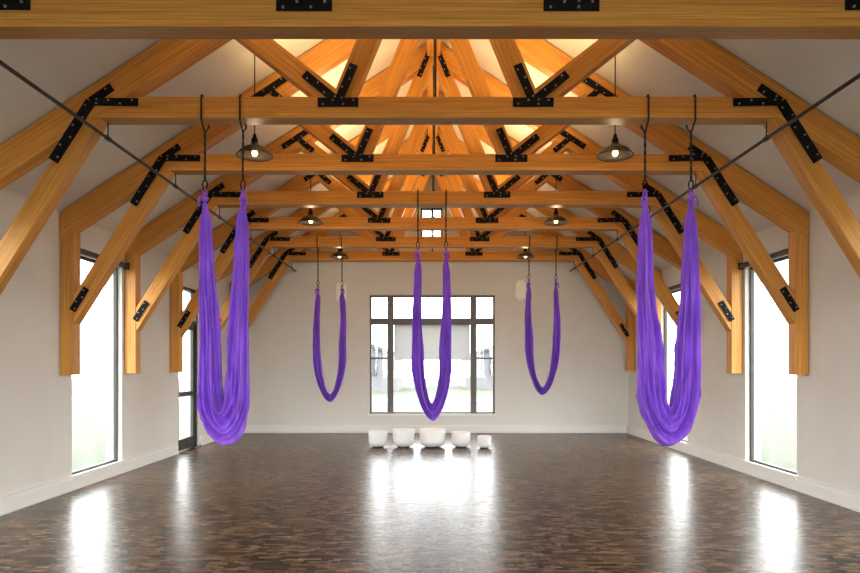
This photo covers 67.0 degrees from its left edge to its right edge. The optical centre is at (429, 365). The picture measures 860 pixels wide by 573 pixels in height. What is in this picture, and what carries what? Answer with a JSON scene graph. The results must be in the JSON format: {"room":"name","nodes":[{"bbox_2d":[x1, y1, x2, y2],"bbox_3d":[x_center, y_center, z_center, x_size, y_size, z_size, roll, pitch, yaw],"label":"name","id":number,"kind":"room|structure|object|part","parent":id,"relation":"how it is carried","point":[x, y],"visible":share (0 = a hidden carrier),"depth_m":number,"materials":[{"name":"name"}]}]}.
{"room":"exercise studio","nodes":[
{"label":"exercise studio","id":0,"kind":"room"},
{"bbox_2d":[0,188,229,496],"bbox_3d":[-4.280,-0.150,6.000,0.220,3.186,16.000,0,0,0],"label":"wall","id":1,"kind":"structure","parent":0,"point":[36,400],"depth_m":7.22,"materials":[{"name":"white paint"}]},
{"bbox_2d":[72,255,117,474],"bbox_3d":[-4.250,-0.022,8.185,0.044,2.630,1.230,0,0,0],"label":"window","id":2,"kind":"structure","parent":1,"relation":"in","point":[115,274],"depth_m":8.77,"materials":[{"name":"brown metal"}]},
{"bbox_2d":[80,248,128,269],"bbox_3d":[-4.130,-1.357,8.185,0.074,0.090,1.334,0,0,0],"label":"roller blind","id":3,"kind":"object","parent":2,"relation":"attached to","point":[84,252],"visible":0.41,"depth_m":7.94,"materials":[{"name":"grey fabric"}]},
{"bbox_2d":[72,461,125,479],"bbox_3d":[-4.180,1.306,8.185,0.090,0.034,1.290,0,0,0],"label":"trim","id":4,"kind":"structure","parent":1,"relation":"attached to","point":[123,462],"depth_m":8.10,"materials":[{"name":"paint"}]},
{"bbox_2d":[0,434,213,515],"bbox_3d":[-4.150,1.358,6.000,0.040,0.170,16.000,0,0,0],"label":"baseboard","id":5,"kind":"structure","parent":1,"relation":"attached to","point":[12,502],"depth_m":7.63,"materials":[{"name":"paint"}]},
{"bbox_2d":[178,286,196,450],"bbox_3d":[-4.225,0.043,11.230,0.130,2.800,0.940,0,0,0],"label":"door","id":6,"kind":"structure","parent":1,"relation":"in","point":[190,441],"depth_m":11.56,"materials":[{"name":"brown metal"}]},
{"bbox_2d":[170,91,681,371],"bbox_3d":[0.050,-2.180,10.475,8.430,4.566,0.190,0,0,0],"label":"roof truss","id":7,"kind":"object","parent":1,"relation":"attached to","point":[608,219],"visible":0.59,"depth_m":10.40,"materials":[{"name":"brown wood"}]},
{"bbox_3d":[-4.085,-0.711,10.485,0.150,1.629,0.154,0,0,0],"label":"wall post","id":8,"kind":"part","parent":7,"relation":"part of","materials":[{"name":"brown wood"}]},
{"bbox_3d":[-3.936,-0.748,10.390,0.224,0.294,0.019,0,0,0],"label":"gusset plate","id":9,"kind":"part","parent":7,"relation":"part of","materials":[{"name":"black metal"}]},
{"bbox_3d":[-2.975,-2.144,10.390,0.790,0.710,0.019,0,0,0],"label":"gusset plate","id":10,"kind":"part","parent":7,"relation":"part of","materials":[{"name":"black metal"}]},
{"bbox_3d":[-1.799,-3.085,10.390,0.463,0.370,0.019,0,0,0],"label":"gusset plate","id":11,"kind":"part","parent":7,"relation":"part of","materials":[{"name":"black metal"}]},
{"bbox_3d":[-0.885,-2.486,10.390,0.504,0.389,0.019,0,0,0],"label":"gusset plate","id":12,"kind":"part","parent":7,"relation":"part of","materials":[{"name":"black metal"}]},
{"bbox_3d":[0.985,-2.486,10.390,0.504,0.389,0.019,0,0,0],"label":"gusset plate","id":13,"kind":"part","parent":7,"relation":"part of","materials":[{"name":"black metal"}]},
{"bbox_3d":[1.899,-3.085,10.390,0.463,0.370,0.019,0,0,0],"label":"gusset plate","id":14,"kind":"part","parent":7,"relation":"part of","materials":[{"name":"black metal"}]},
{"bbox_3d":[3.075,-2.144,10.390,0.790,0.710,0.019,0,0,0],"label":"gusset plate","id":15,"kind":"part","parent":7,"relation":"part of","materials":[{"name":"black metal"}]},
{"bbox_2d":[0,39,859,294],"bbox_3d":[0.050,-2.180,5.825,8.430,4.566,0.190,0,0,0],"label":"roof truss","id":16,"kind":"object","parent":1,"relation":"attached to","point":[119,98],"visible":0.79,"depth_m":5.75,"materials":[{"name":"brown wood"}]},
{"bbox_3d":[-2.975,-2.144,5.740,0.790,0.710,0.019,0,0,0],"label":"gusset plate","id":17,"kind":"part","parent":16,"relation":"part of","materials":[{"name":"black metal"}]},
{"bbox_2d":[197,94,249,445],"bbox_3d":[-1.852,-0.845,5.825,0.457,3.120,0.382,0,0,28],"label":"hammock","id":18,"kind":"object","parent":16,"relation":"hanging from","point":[223,412],"visible":1,"depth_m":5.80,"materials":[{"name":"purple fabric"}]},
{"bbox_3d":[-0.885,-2.486,5.740,0.504,0.389,0.019,0,0,0],"label":"gusset plate","id":19,"kind":"part","parent":16,"relation":"part of","materials":[{"name":"black metal"}]},
{"bbox_3d":[0.050,-3.265,5.835,0.060,1.803,0.055,0,0,0],"label":"king rod","id":20,"kind":"part","parent":16,"relation":"part of","materials":[{"name":"metal"}]},
{"bbox_3d":[0.985,-2.486,5.740,0.504,0.389,0.019,0,0,0],"label":"gusset plate","id":21,"kind":"part","parent":16,"relation":"part of","materials":[{"name":"black metal"}]},
{"bbox_2d":[636,94,701,445],"bbox_3d":[2.142,-0.837,5.835,0.577,3.131,0.300,0,0,0],"label":"hammock","id":22,"kind":"object","parent":16,"relation":"hanging from","point":[668,424],"visible":1,"depth_m":5.80,"materials":[{"name":"purple fabric"}]},
{"bbox_3d":[3.075,-2.144,5.740,0.790,0.710,0.019,0,0,0],"label":"gusset plate","id":23,"kind":"part","parent":16,"relation":"part of","materials":[{"name":"black metal"}]},
{"bbox_2d":[0,0,859,38],"bbox_3d":[0.050,-2.180,4.275,8.430,4.566,0.190,0,0,0],"label":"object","id":24,"kind":"structure","parent":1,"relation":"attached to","point":[19,19],"depth_m":4.20,"materials":[{"name":"brown wood"}]},
{"bbox_3d":[-2.975,-2.144,4.190,0.790,0.710,0.019,0,0,0],"label":"gusset plate","id":25,"kind":"part","parent":24,"relation":"part of","materials":[{"name":"black metal"}]},
{"bbox_2d":[0,60,295,271],"bbox_3d":[-2.890,-2.107,7.400,0.043,0.173,13.200,0,0,0],"label":"pipe","id":26,"kind":"object","parent":24,"relation":"hanging from","point":[106,137],"visible":1,"depth_m":5.83,"materials":[{"name":"black metal"}]},
{"bbox_3d":[-0.885,-2.486,4.190,0.504,0.389,0.019,0,0,0],"label":"gusset plate","id":27,"kind":"part","parent":24,"relation":"part of","materials":[{"name":"black metal"}]},
{"bbox_2d":[427,39,440,153],"bbox_3d":[0.050,-4.337,7.500,0.180,0.240,13.000,0,0,0],"label":"ridge beam","id":28,"kind":"structure","parent":24,"relation":"attached to","point":[430,42],"depth_m":9.67,"materials":[{"name":"brown wood"}]},
{"bbox_3d":[0.985,-2.486,4.190,0.504,0.389,0.019,0,0,0],"label":"gusset plate","id":29,"kind":"part","parent":24,"relation":"part of","materials":[{"name":"black metal"}]},
{"bbox_2d":[570,73,859,271],"bbox_3d":[3.020,-2.107,7.400,0.043,0.173,13.200,0,0,0],"label":"pipe","id":30,"kind":"object","parent":24,"relation":"hanging from","point":[767,137],"visible":0.92,"depth_m":6.06,"materials":[{"name":"black metal"}]},
{"bbox_3d":[3.075,-2.144,4.190,0.790,0.710,0.019,0,0,0],"label":"gusset plate","id":31,"kind":"part","parent":24,"relation":"part of","materials":[{"name":"black metal"}]},
{"bbox_2d":[230,175,634,370],"bbox_3d":[0.050,-2.180,13.575,8.430,4.566,0.190,0,0,0],"label":"roof truss","id":32,"kind":"object","parent":1,"relation":"attached to","point":[272,266],"visible":0.48,"depth_m":13.50,"materials":[{"name":"brown wood"}]},
{"bbox_3d":[-2.975,-2.144,13.490,0.790,0.710,0.019,0,0,0],"label":"gusset plate","id":33,"kind":"part","parent":32,"relation":"part of","materials":[{"name":"black metal"}]},
{"bbox_3d":[-0.885,-2.486,13.490,0.504,0.389,0.019,0,0,0],"label":"gusset plate","id":34,"kind":"part","parent":32,"relation":"part of","materials":[{"name":"black metal"}]},
{"bbox_3d":[0.985,-2.486,13.490,0.504,0.389,0.019,0,0,0],"label":"gusset plate","id":35,"kind":"part","parent":32,"relation":"part of","materials":[{"name":"black metal"}]},
{"bbox_3d":[3.075,-2.144,13.490,0.790,0.710,0.019,0,0,0],"label":"gusset plate","id":36,"kind":"part","parent":32,"relation":"part of","materials":[{"name":"black metal"}]},
{"bbox_3d":[4.036,-0.748,13.490,0.224,0.294,0.019,0,0,0],"label":"gusset plate","id":37,"kind":"part","parent":32,"relation":"part of","materials":[{"name":"black metal"}]},
{"bbox_3d":[4.185,-0.711,13.585,0.150,1.629,0.154,0,0,0],"label":"wall post","id":38,"kind":"part","parent":32,"relation":"part of","materials":[{"name":"brown wood"}]},
{"bbox_2d":[124,43,742,373],"bbox_3d":[0.050,-2.180,8.925,8.430,4.566,0.190,0,0,0],"label":"roof truss","id":39,"kind":"object","parent":1,"relation":"attached to","point":[224,192],"visible":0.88,"depth_m":8.85,"materials":[{"name":"brown wood"}]},
{"bbox_3d":[-4.085,-0.711,8.935,0.150,1.629,0.154,0,0,0],"label":"wall post","id":40,"kind":"part","parent":39,"relation":"part of","materials":[{"name":"brown wood"}]},
{"bbox_3d":[-3.936,-0.748,8.840,0.224,0.294,0.019,0,0,0],"label":"gusset plate","id":41,"kind":"part","parent":39,"relation":"part of","materials":[{"name":"black metal"}]},
{"bbox_3d":[-2.975,-2.144,8.840,0.790,0.710,0.019,0,0,0],"label":"gusset plate","id":42,"kind":"part","parent":39,"relation":"part of","materials":[{"name":"black metal"}]},
{"bbox_3d":[-1.799,-3.085,8.840,0.463,0.370,0.019,0,0,0],"label":"gusset plate","id":43,"kind":"part","parent":39,"relation":"part of","materials":[{"name":"black metal"}]},
{"bbox_3d":[-0.885,-2.486,8.840,0.504,0.389,0.019,0,0,0],"label":"gusset plate","id":44,"kind":"part","parent":39,"relation":"part of","materials":[{"name":"black metal"}]},
{"bbox_3d":[-0.068,-4.144,8.840,0.225,0.431,0.019,0,0,0],"label":"gusset plate","id":45,"kind":"part","parent":39,"relation":"part of","materials":[{"name":"black metal"}]},
{"bbox_2d":[411,189,451,420],"bbox_3d":[0.021,-0.827,8.936,0.567,3.156,0.384,0,0,0],"label":"hammock","id":46,"kind":"object","parent":39,"relation":"hanging from","point":[433,410],"visible":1,"depth_m":8.90,"materials":[{"name":"purple fabric"}]},
{"bbox_3d":[0.050,-3.265,8.935,0.060,1.803,0.055,0,0,0],"label":"king rod","id":47,"kind":"part","parent":39,"relation":"part of","materials":[{"name":"metal"}]},
{"bbox_3d":[0.168,-4.144,8.840,0.225,0.431,0.019,0,0,0],"label":"gusset plate","id":48,"kind":"part","parent":39,"relation":"part of","materials":[{"name":"black metal"}]},
{"bbox_3d":[0.985,-2.486,8.840,0.504,0.389,0.019,0,0,0],"label":"gusset plate","id":49,"kind":"part","parent":39,"relation":"part of","materials":[{"name":"black metal"}]},
{"bbox_3d":[1.899,-3.085,8.840,0.463,0.370,0.019,0,0,0],"label":"gusset plate","id":50,"kind":"part","parent":39,"relation":"part of","materials":[{"name":"black metal"}]},
{"bbox_3d":[3.075,-2.144,8.840,0.790,0.710,0.019,0,0,0],"label":"gusset plate","id":51,"kind":"part","parent":39,"relation":"part of","materials":[{"name":"black metal"}]},
{"bbox_3d":[4.036,-0.748,8.840,0.224,0.294,0.019,0,0,0],"label":"gusset plate","id":52,"kind":"part","parent":39,"relation":"part of","materials":[{"name":"black metal"}]},
{"bbox_3d":[4.185,-0.711,8.935,0.150,1.629,0.154,0,0,0],"label":"wall post","id":53,"kind":"part","parent":39,"relation":"part of","materials":[{"name":"brown wood"}]},
{"bbox_2d":[60,39,808,374],"bbox_3d":[0.050,-2.180,7.375,8.430,4.566,0.190,0,0,0],"label":"roof truss","id":54,"kind":"object","parent":1,"relation":"attached to","point":[183,154],"visible":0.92,"depth_m":7.31,"materials":[{"name":"brown wood"}]},
{"bbox_3d":[-4.085,-0.711,7.385,0.150,1.629,0.154,0,0,0],"label":"wall post","id":55,"kind":"part","parent":54,"relation":"part of","materials":[{"name":"brown wood"}]},
{"bbox_3d":[-3.936,-0.748,7.290,0.224,0.294,0.019,0,0,0],"label":"gusset plate","id":56,"kind":"part","parent":54,"relation":"part of","materials":[{"name":"black metal"}]},
{"bbox_3d":[-2.975,-2.144,7.290,0.790,0.710,0.019,0,0,0],"label":"gusset plate","id":57,"kind":"part","parent":54,"relation":"part of","materials":[{"name":"black metal"}]},
{"bbox_3d":[-1.799,-3.085,7.290,0.463,0.370,0.019,0,0,0],"label":"gusset plate","id":58,"kind":"part","parent":54,"relation":"part of","materials":[{"name":"black metal"}]},
{"bbox_3d":[-0.885,-2.486,7.290,0.504,0.389,0.019,0,0,0],"label":"gusset plate","id":59,"kind":"part","parent":54,"relation":"part of","materials":[{"name":"black metal"}]},
{"bbox_3d":[0.050,-3.265,7.385,0.060,1.803,0.055,0,0,0],"label":"king rod","id":60,"kind":"part","parent":54,"relation":"part of","materials":[{"name":"metal"}]},
{"bbox_3d":[0.985,-2.486,7.290,0.504,0.389,0.019,0,0,0],"label":"gusset plate","id":61,"kind":"part","parent":54,"relation":"part of","materials":[{"name":"black metal"}]},
{"bbox_3d":[1.899,-3.085,7.290,0.463,0.370,0.019,0,0,0],"label":"gusset plate","id":62,"kind":"part","parent":54,"relation":"part of","materials":[{"name":"black metal"}]},
{"bbox_3d":[3.075,-2.144,7.290,0.790,0.710,0.019,0,0,0],"label":"gusset plate","id":63,"kind":"part","parent":54,"relation":"part of","materials":[{"name":"black metal"}]},
{"bbox_3d":[4.036,-0.748,7.290,0.224,0.294,0.019,0,0,0],"label":"gusset plate","id":64,"kind":"part","parent":54,"relation":"part of","materials":[{"name":"black metal"}]},
{"bbox_3d":[4.185,-0.711,7.385,0.150,1.629,0.154,0,0,0],"label":"wall post","id":65,"kind":"part","parent":54,"relation":"part of","materials":[{"name":"brown wood"}]},
{"bbox_2d":[218,127,661,329],"bbox_3d":[0.050,-2.180,12.025,8.430,4.566,0.190,0,0,0],"label":"roof truss","id":66,"kind":"object","parent":1,"relation":"attached to","point":[614,253],"visible":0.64,"depth_m":11.96,"materials":[{"name":"brown wood"}]},
{"bbox_3d":[-2.975,-2.144,11.940,0.790,0.710,0.019,0,0,0],"label":"gusset plate","id":67,"kind":"part","parent":66,"relation":"part of","materials":[{"name":"black metal"}]},
{"bbox_2d":[313,235,346,401],"bbox_3d":[-1.857,-0.867,12.028,0.620,3.075,0.330,0,0,-8],"label":"hammock","id":68,"kind":"object","parent":66,"relation":"hanging from","point":[317,362],"visible":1,"depth_m":12.00,"materials":[{"name":"purple fabric"}]},
{"bbox_3d":[-0.885,-2.486,11.940,0.504,0.389,0.019,0,0,0],"label":"gusset plate","id":69,"kind":"part","parent":66,"relation":"part of","materials":[{"name":"black metal"}]},
{"bbox_3d":[-0.068,-4.144,11.940,0.225,0.431,0.019,0,0,0],"label":"gusset plate","id":70,"kind":"part","parent":66,"relation":"part of","materials":[{"name":"black metal"}]},
{"bbox_3d":[0.050,-3.265,12.035,0.060,1.803,0.055,0,0,0],"label":"king rod","id":71,"kind":"part","parent":66,"relation":"part of","materials":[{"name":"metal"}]},
{"bbox_3d":[0.168,-4.144,11.940,0.225,0.431,0.019,0,0,0],"label":"gusset plate","id":72,"kind":"part","parent":66,"relation":"part of","materials":[{"name":"black metal"}]},
{"bbox_3d":[0.985,-2.486,11.940,0.504,0.389,0.019,0,0,0],"label":"gusset plate","id":73,"kind":"part","parent":66,"relation":"part of","materials":[{"name":"black metal"}]},
{"bbox_2d":[525,235,560,394],"bbox_3d":[2.087,-0.934,12.035,0.661,2.938,0.327,0,0,0],"label":"hammock","id":74,"kind":"object","parent":66,"relation":"hanging from","point":[556,340],"visible":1,"depth_m":12.00,"materials":[{"name":"purple fabric"}]},
{"bbox_3d":[3.075,-2.144,11.940,0.790,0.710,0.019,0,0,0],"label":"gusset plate","id":75,"kind":"part","parent":66,"relation":"part of","materials":[{"name":"black metal"}]},
{"bbox_3d":[4.185,-0.711,12.035,0.150,1.629,0.154,0,0,0],"label":"wall post","id":76,"kind":"part","parent":66,"relation":"part of","materials":[{"name":"brown wood"}]},
{"bbox_2d":[0,433,859,572],"bbox_3d":[0.050,1.503,6.000,8.880,0.120,16.440,0,0,0],"label":"floor","id":77,"kind":"structure","parent":0,"point":[259,502],"depth_m":6.36,"materials":[{"name":"wood"}]},
{"bbox_2d":[368,430,386,447],"bbox_3d":[-0.926,1.300,11.580,0.338,0.285,0.338,0,0,0],"label":"bowl","id":78,"kind":"object","parent":77,"relation":"on","point":[377,438],"visible":1,"depth_m":11.45,"materials":[{"name":"ceramic"}]},
{"bbox_2d":[393,428,413,447],"bbox_3d":[-0.472,1.283,11.580,0.392,0.321,0.392,0,0,0],"label":"bowl","id":79,"kind":"object","parent":77,"relation":"on","point":[402,437],"visible":1,"depth_m":11.42,"materials":[{"name":"ceramic"}]},
{"bbox_2d":[420,428,444,447],"bbox_3d":[0.044,1.283,11.580,0.463,0.321,0.463,0,0,0],"label":"bowl","id":80,"kind":"object","parent":77,"relation":"on","point":[429,437],"visible":1,"depth_m":11.40,"materials":[{"name":"ceramic"}]},
{"bbox_2d":[452,431,469,447],"bbox_3d":[0.552,1.309,11.580,0.338,0.267,0.338,0,0,0],"label":"bowl","id":81,"kind":"object","parent":77,"relation":"on","point":[461,439],"visible":1,"depth_m":11.45,"materials":[{"name":"ceramic"}]},
{"bbox_2d":[477,435,491,447],"bbox_3d":[0.959,1.337,11.438,0.246,0.211,0.246,0,0,0],"label":"bowl","id":82,"kind":"object","parent":77,"relation":"on","point":[484,441],"visible":1,"depth_m":11.34,"materials":[{"name":"ceramic"}]},
{"bbox_2d":[0,39,859,281],"bbox_3d":[0.050,-3.092,6.000,9.040,3.088,16.440,0,0,0],"label":"ceiling","id":83,"kind":"structure","parent":0,"point":[62,68],"depth_m":6.84,"materials":[{"name":"paint"}]},
{"bbox_2d":[236,55,272,161],"bbox_3d":[-1.780,-2.727,6.600,0.368,1.200,0.368,0,0,0],"label":"pendant lamp","id":84,"kind":"object","parent":83,"relation":"hanging from","point":[254,152],"visible":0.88,"depth_m":6.59,"materials":[{"name":"brown metal"}]},
{"bbox_2d":[251,134,257,142],"bbox_3d":[-1.780,-2.282,6.600,0.068,0.140,0.068,0,0,0],"label":"socket","id":85,"kind":"object","parent":84,"relation":"attached to","point":[253,140],"depth_m":6.58,"materials":[{"name":"black metal"}]},
{"bbox_3d":[-1.780,-2.196,6.600,0.368,0.132,0.368,0,0,0],"label":"lamp shade","id":86,"kind":"part","parent":84,"relation":"part of","materials":[{"name":"brown metal"}]},
{"bbox_3d":[-1.780,-2.814,6.600,0.011,0.925,0.011,0,0,-15],"label":"cord","id":87,"kind":"part","parent":84,"relation":"part of","materials":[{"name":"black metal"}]},
{"bbox_3d":[-1.780,-2.171,6.600,0.062,0.087,0.062,0,0,0],"label":"bulb","id":88,"kind":"part","parent":84,"relation":"part of","materials":[{"name":"white glass"}]},
{"bbox_2d":[298,175,322,225],"bbox_3d":[-1.780,-2.727,9.700,0.368,1.200,0.368,0,0,0],"label":"pendant lamp","id":89,"kind":"object","parent":83,"relation":"hanging from","point":[310,220],"visible":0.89,"depth_m":9.68,"materials":[{"name":"brown metal"}]},
{"bbox_3d":[-1.780,-2.196,9.700,0.368,0.132,0.368,0,0,0],"label":"lamp shade","id":90,"kind":"part","parent":89,"relation":"part of","materials":[{"name":"brown metal"}]},
{"bbox_2d":[330,210,348,258],"bbox_3d":[-1.780,-2.727,12.800,0.368,1.200,0.368,0,0,0],"label":"pendant lamp","id":91,"kind":"object","parent":83,"relation":"hanging from","point":[337,255],"visible":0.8,"depth_m":12.77,"materials":[{"name":"brown metal"}]},
{"bbox_3d":[-1.780,-2.196,12.800,0.368,0.132,0.368,0,0,0],"label":"lamp shade","id":92,"kind":"part","parent":91,"relation":"part of","materials":[{"name":"brown metal"}]},
{"bbox_2d":[516,211,534,258],"bbox_3d":[1.880,-2.727,12.800,0.368,1.200,0.368,0,0,0],"label":"pendant lamp","id":93,"kind":"object","parent":83,"relation":"hanging from","point":[524,255],"visible":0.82,"depth_m":12.77,"materials":[{"name":"brown metal"}]},
{"bbox_3d":[1.880,-2.196,12.800,0.368,0.132,0.368,0,0,0],"label":"lamp shade","id":94,"kind":"part","parent":93,"relation":"part of","materials":[{"name":"brown metal"}]},
{"bbox_2d":[543,208,568,225],"bbox_3d":[1.880,-2.727,9.700,0.368,1.200,0.368,0,0,0],"label":"pendant lamp","id":95,"kind":"object","parent":83,"relation":"hanging from","point":[555,220],"visible":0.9,"depth_m":9.67,"materials":[{"name":"brown metal"}]},
{"bbox_3d":[1.880,-2.196,9.700,0.368,0.132,0.368,0,0,0],"label":"lamp shade","id":96,"kind":"part","parent":95,"relation":"part of","materials":[{"name":"brown metal"}]},
{"bbox_2d":[596,56,633,161],"bbox_3d":[1.880,-2.727,6.600,0.368,1.200,0.368,0,0,0],"label":"pendant lamp","id":97,"kind":"object","parent":83,"relation":"hanging from","point":[615,152],"visible":0.88,"depth_m":6.59,"materials":[{"name":"brown metal"}]},
{"bbox_3d":[1.880,-2.196,6.600,0.368,0.132,0.368,0,0,0],"label":"lamp shade","id":98,"kind":"part","parent":97,"relation":"part of","materials":[{"name":"brown metal"}]},
{"bbox_3d":[1.880,-2.171,6.600,0.062,0.087,0.062,0,0,0],"label":"bulb","id":99,"kind":"part","parent":97,"relation":"part of","materials":[{"name":"white glass"}]},
{"bbox_2d":[612,134,618,142],"bbox_3d":[1.880,-2.282,6.600,0.068,0.140,0.068,0,0,0],"label":"socket","id":100,"kind":"object","parent":97,"relation":"attached to","point":[614,140],"depth_m":6.58,"materials":[{"name":"black metal"}]},
{"bbox_3d":[1.880,-2.814,6.600,0.011,0.925,0.011,0,0,30],"label":"cord","id":101,"kind":"part","parent":97,"relation":"part of","materials":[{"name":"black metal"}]},
{"bbox_2d":[246,175,627,424],"bbox_3d":[0.050,-1.522,14.110,8.880,5.929,0.220,0,0,0],"label":"wall","id":102,"kind":"structure","parent":0,"point":[589,386],"depth_m":14.00,"materials":[{"name":"white paint"}]},
{"bbox_2d":[336,282,346,302],"bbox_3d":[-1.895,-1.572,13.930,0.220,0.440,0.140,0,0,0],"label":"wall speaker","id":103,"kind":"object","parent":102,"relation":"attached to","point":[338,286],"visible":0.73,"depth_m":13.90},
{"bbox_2d":[421,208,441,235],"bbox_3d":[0.035,-3.057,14.090,0.470,0.720,0.080,0,0,0],"label":"window","id":104,"kind":"structure","parent":102,"relation":"in","point":[422,209],"depth_m":14.05,"materials":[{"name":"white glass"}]},
{"bbox_2d":[370,295,494,413],"bbox_3d":[0.050,-0.247,14.090,2.700,2.560,0.120,0,0,0],"label":"window","id":105,"kind":"structure","parent":102,"relation":"in","point":[399,330],"depth_m":14.04,"materials":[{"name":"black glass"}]},
{"bbox_2d":[368,414,496,415],"bbox_3d":[0.050,1.049,14.010,2.780,0.038,0.080,0,0,0],"label":"trim","id":106,"kind":"structure","parent":102,"relation":"attached to","point":[368,414],"depth_m":13.97,"materials":[{"name":"paint"}]},
{"bbox_2d":[243,425,626,432],"bbox_3d":[0.050,1.358,13.988,8.360,0.170,0.025,0,0,0],"label":"baseboard","id":107,"kind":"structure","parent":102,"relation":"attached to","point":[249,428],"depth_m":13.97,"materials":[{"name":"paint"}]},
{"bbox_2d":[515,280,525,300],"bbox_3d":[1.938,-1.615,13.930,0.220,0.440,0.140,0,0,0],"label":"wall speaker","id":108,"kind":"object","parent":102,"relation":"attached to","point":[520,285],"visible":1,"depth_m":13.90},
{"bbox_2d":[628,191,859,493],"bbox_3d":[4.380,-0.150,6.000,0.220,3.186,16.000,0,0,0],"label":"wall","id":109,"kind":"structure","parent":0,"point":[828,398],"depth_m":7.28,"materials":[{"name":"white paint"}]},
{"bbox_2d":[668,283,680,290],"bbox_3d":[4.230,-1.357,11.400,0.074,0.090,1.344,0,0,0],"label":"roller blind","id":110,"kind":"object","parent":109,"relation":"attached to","point":[677,286],"visible":0.21,"depth_m":11.15,"materials":[{"name":"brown fabric"}]},
{"bbox_2d":[664,289,686,441],"bbox_3d":[4.350,-0.022,11.400,0.044,2.630,1.240,0,0,0],"label":"window","id":111,"kind":"structure","parent":109,"relation":"in","point":[678,290],"depth_m":11.98,"materials":[{"name":"brown metal"}]},
{"bbox_2d":[627,425,859,512],"bbox_3d":[4.250,1.358,6.000,0.040,0.170,16.000,0,0,0],"label":"baseboard","id":112,"kind":"structure","parent":109,"relation":"attached to","point":[835,495],"depth_m":8.03,"materials":[{"name":"paint"}]},
{"bbox_2d":[742,461,795,479],"bbox_3d":[4.280,1.306,8.185,0.090,0.034,1.290,0,0,0],"label":"trim","id":113,"kind":"structure","parent":109,"relation":"attached to","point":[743,462],"depth_m":8.10,"materials":[{"name":"paint"}]},
{"bbox_2d":[750,256,796,474],"bbox_3d":[4.350,-0.022,8.185,0.044,2.630,1.230,0,0,0],"label":"window","id":114,"kind":"structure","parent":109,"relation":"in","point":[752,459],"depth_m":8.77,"materials":[{"name":"brown metal"}]},
{"bbox_2d":[738,248,787,269],"bbox_3d":[4.230,-1.357,8.185,0.074,0.090,1.334,0,0,0],"label":"roller blind","id":115,"kind":"object","parent":114,"relation":"attached to","point":[741,266],"visible":0.41,"depth_m":7.95,"materials":[{"name":"grey fabric"}]},
{"label":"outside","id":116,"kind":"structure","parent":0,"visible":0},
{"bbox_2d":[72,379,796,470],"bbox_3d":[0.000,1.763,10.000,120.000,0.360,140.000,0,0,0],"label":"lawn","id":117,"kind":"structure","parent":116,"point":[779,420],"depth_m":21.66,"materials":[{"name":"white"}]},
{"bbox_2d":[372,344,402,391],"bbox_3d":[-5.500,-0.217,44.000,7.800,3.600,8.600,0,0,0],"label":"house","id":118,"kind":"structure","parent":117,"relation":"on","point":[379,366],"depth_m":40.00,"materials":[{"name":"grey"}]},
{"bbox_2d":[72,397,796,402],"bbox_3d":[0.000,1.573,30.500,120.000,0.020,5.000,0,0,0],"label":"street","id":119,"kind":"structure","parent":117,"relation":"on","point":[74,399],"depth_m":30.33,"materials":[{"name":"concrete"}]},
{"bbox_2d":[461,346,492,388],"bbox_3d":[6.500,-0.217,48.000,8.800,3.600,8.600,0,0,0],"label":"house","id":120,"kind":"structure","parent":117,"relation":"on","point":[484,366],"depth_m":44.00,"materials":[{"name":"grey"}]}
]}

